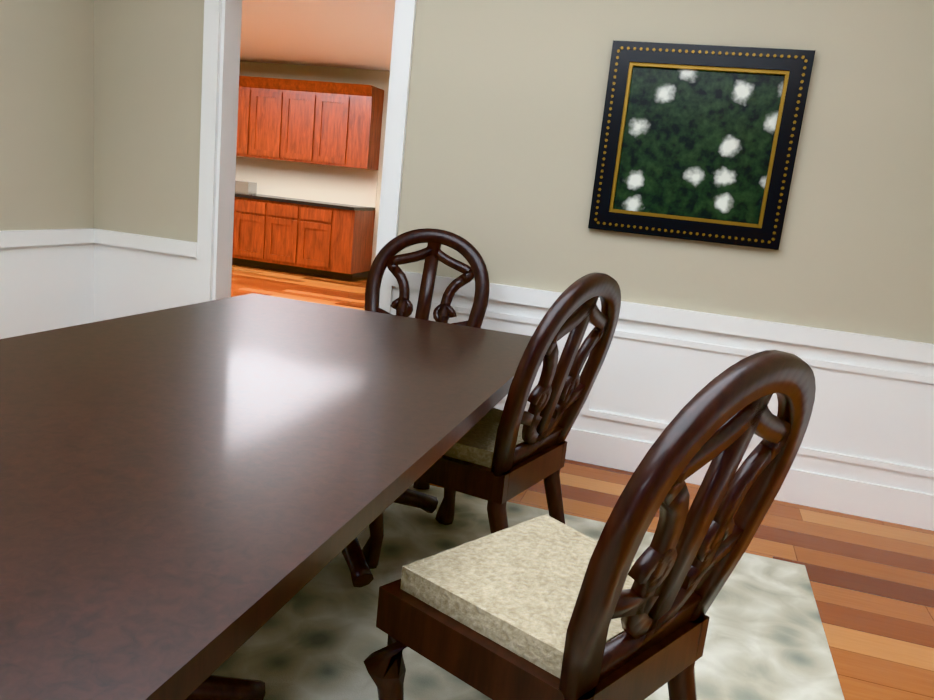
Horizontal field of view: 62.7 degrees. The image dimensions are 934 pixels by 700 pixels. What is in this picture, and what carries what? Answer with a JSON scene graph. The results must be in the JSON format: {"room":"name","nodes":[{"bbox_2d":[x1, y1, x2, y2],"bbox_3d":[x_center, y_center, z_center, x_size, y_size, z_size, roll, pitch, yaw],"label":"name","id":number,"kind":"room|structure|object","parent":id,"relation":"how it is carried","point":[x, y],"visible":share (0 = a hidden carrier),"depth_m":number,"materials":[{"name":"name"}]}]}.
{"room":"dining room","nodes":[
{"label":"dining room","id":0,"kind":"room"},
{"bbox_2d":[0,0,93,230],"bbox_3d":[-3.345,-0.648,0.408,0.150,2.950,8.270,9,12,15],"label":"wall","id":1,"kind":"structure","parent":0,"point":[46,114],"depth_m":3.99,"materials":[{"name":"beige paint"}]},
{"bbox_2d":[239,61,389,264],"bbox_3d":[-1.375,-2.295,9.738,7.500,2.700,0.150,9,12,15],"label":"wall","id":2,"kind":"structure","parent":0,"point":[378,78],"depth_m":9.59,"materials":[{"name":"beige paint"}]},
{"bbox_2d":[236,76,251,159],"bbox_3d":[-2.875,-2.969,9.802,0.450,0.960,0.359,9,12,15],"label":"upper cabinet","id":3,"kind":"object","parent":2,"relation":"attached to","point":[245,82],"depth_m":9.59,"materials":[{"name":"brown wood"}]},
{"bbox_2d":[248,77,283,159],"bbox_3d":[-2.447,-2.900,9.684,0.450,0.960,0.359,9,12,15],"label":"upper cabinet","id":4,"kind":"object","parent":2,"relation":"attached to","point":[267,93],"depth_m":9.52,"materials":[{"name":"brown wood"}]},
{"bbox_2d":[280,80,315,163],"bbox_3d":[-2.018,-2.830,9.566,0.450,0.960,0.359,9,12,15],"label":"upper cabinet","id":5,"kind":"object","parent":2,"relation":"attached to","point":[307,163],"depth_m":9.40,"materials":[{"name":"brown wood"}]},
{"bbox_2d":[312,81,351,167],"bbox_3d":[-1.596,-2.761,9.450,0.435,0.960,0.359,9,12,15],"label":"upper cabinet","id":6,"kind":"object","parent":2,"relation":"attached to","point":[331,144],"depth_m":9.29,"materials":[{"name":"brown wood"}]},
{"bbox_2d":[344,84,383,171],"bbox_3d":[-1.251,-2.705,9.355,0.290,0.960,0.359,9,12,15],"label":"upper cabinet","id":7,"kind":"object","parent":2,"relation":"attached to","point":[365,102],"depth_m":9.23,"materials":[{"name":"brown wood"}]},
{"bbox_2d":[240,0,394,70],"bbox_3d":[-2.028,-3.050,6.920,7.200,0.100,5.280,9,12,15],"label":"ceiling","id":8,"kind":"structure","parent":0,"point":[355,34],"depth_m":7.28,"materials":[{"name":"white"}]},
{"bbox_2d":[94,0,933,343],"bbox_3d":[0.179,-0.987,3.740,5.010,2.950,0.150,9,12,15],"label":"wall","id":9,"kind":"structure","parent":0,"point":[506,102],"depth_m":3.55,"materials":[{"name":"beige paint"}]},
{"bbox_2d":[588,40,815,249],"bbox_3d":[1.012,-0.910,3.398,0.840,0.830,0.041,9,12,15],"label":"floral picture","id":10,"kind":"object","parent":9,"relation":"attached to","point":[698,142],"visible":1,"depth_m":3.39,"materials":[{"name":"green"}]},
{"bbox_2d":[231,265,933,699],"bbox_3d":[1.497,0.627,4.166,17.500,0.100,17.700,9,12,15],"label":"floor","id":11,"kind":"structure","parent":0,"point":[871,585],"depth_m":3.01,"materials":[{"name":"brown wood"}]},
{"bbox_2d":[233,196,235,227],"bbox_3d":[-3.056,-1.575,9.971,0.450,0.860,0.619,9,12,15],"label":"base cabinet","id":12,"kind":"object","parent":11,"relation":"on","point":[234,226],"depth_m":9.58,"materials":[{"name":"brown wood"}]},
{"bbox_2d":[232,196,267,268],"bbox_3d":[-2.627,-1.505,9.853,0.450,0.860,0.619,9,12,15],"label":"base cabinet","id":13,"kind":"object","parent":11,"relation":"on","point":[251,213],"depth_m":9.56,"materials":[{"name":"brown wood"}]},
{"bbox_2d":[264,200,299,273],"bbox_3d":[-2.199,-1.436,9.735,0.450,0.860,0.619,9,12,15],"label":"base cabinet","id":14,"kind":"object","parent":11,"relation":"on","point":[282,232],"depth_m":9.45,"materials":[{"name":"brown wood"}]},
{"bbox_2d":[296,204,331,278],"bbox_3d":[-1.777,-1.367,9.619,0.435,0.860,0.619,9,12,15],"label":"base cabinet","id":15,"kind":"object","parent":11,"relation":"on","point":[315,240],"depth_m":9.33,"materials":[{"name":"brown wood"}]},
{"bbox_2d":[328,208,374,281],"bbox_3d":[-1.432,-1.311,9.524,0.290,0.860,0.619,9,12,15],"label":"base cabinet","id":16,"kind":"object","parent":11,"relation":"on","point":[350,254],"depth_m":9.30,"materials":[{"name":"brown wood"}]},
{"bbox_2d":[235,192,363,207],"bbox_3d":[-3.097,-2.026,9.896,3.880,0.040,0.630,9,12,15],"label":"countertop","id":17,"kind":"structure","parent":16,"relation":"on","point":[293,198],"depth_m":9.42,"materials":[{"name":"stone"}]},
{"bbox_2d":[235,180,259,195],"bbox_3d":[-2.822,-2.068,9.767,0.200,0.150,0.200,9,12,15],"label":"kitchen appliance","id":18,"kind":"object","parent":17,"relation":"on","point":[252,187],"depth_m":9.70,"materials":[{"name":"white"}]},
{"bbox_2d":[211,483,844,699],"bbox_3d":[-1.076,0.950,1.109,3.500,0.012,4.750,9,12,15],"label":"area rug","id":19,"kind":"object","parent":11,"relation":"on","point":[320,635],"visible":0.2,"depth_m":2.26,"materials":[{"name":"beige carpet"}]},
{"bbox_2d":[0,293,531,699],"bbox_3d":[-0.685,0.405,2.112,1.350,0.701,2.450,9,12,15],"label":"dining table","id":20,"kind":"object","parent":19,"relation":"on","point":[193,497],"visible":0.98,"depth_m":1.45,"materials":[{"name":"brown wood"}]},
{"bbox_2d":[365,228,489,489],"bbox_3d":[-0.282,-0.008,3.430,0.608,1.050,0.646,9,12,15],"label":"dining chair","id":21,"kind":"object","parent":19,"relation":"on","point":[432,254],"visible":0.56,"depth_m":3.59,"materials":[{"name":"brown wood"}]},
{"bbox_2d":[362,272,620,568],"bbox_3d":[0.076,0.228,2.497,0.646,1.050,0.608,13,14,30],"label":"dining chair","id":22,"kind":"object","parent":19,"relation":"on","point":[497,459],"visible":0.85,"depth_m":2.31,"materials":[{"name":"brown wood"}]},
{"bbox_2d":[364,350,815,699],"bbox_3d":[0.220,0.449,1.526,0.646,1.050,0.608,17,16,42],"label":"dining chair","id":23,"kind":"object","parent":19,"relation":"on","point":[544,607],"visible":1,"depth_m":1.38,"materials":[{"name":"brown wood"}]},
{"bbox_3d":[1.588,-1.073,-1.091,0.180,5.400,8.420,9,12,15],"label":"wall","id":24,"kind":"structure","parent":0,"visible":0},
{"bbox_2d":[0,228,95,338],"bbox_3d":[-3.236,-0.432,0.414,0.120,2.550,8.270,9,12,15],"label":"trim","id":25,"kind":"structure","parent":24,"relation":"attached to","point":[48,276],"depth_m":4.14,"materials":[{"name":"white paint"}]},
{"bbox_2d":[96,0,933,530],"bbox_3d":[0.177,-0.760,3.639,4.590,2.550,0.120,9,12,15],"label":"trim","id":26,"kind":"structure","parent":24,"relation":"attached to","point":[866,448],"depth_m":3.66,"materials":[{"name":"white paint"}]}
]}

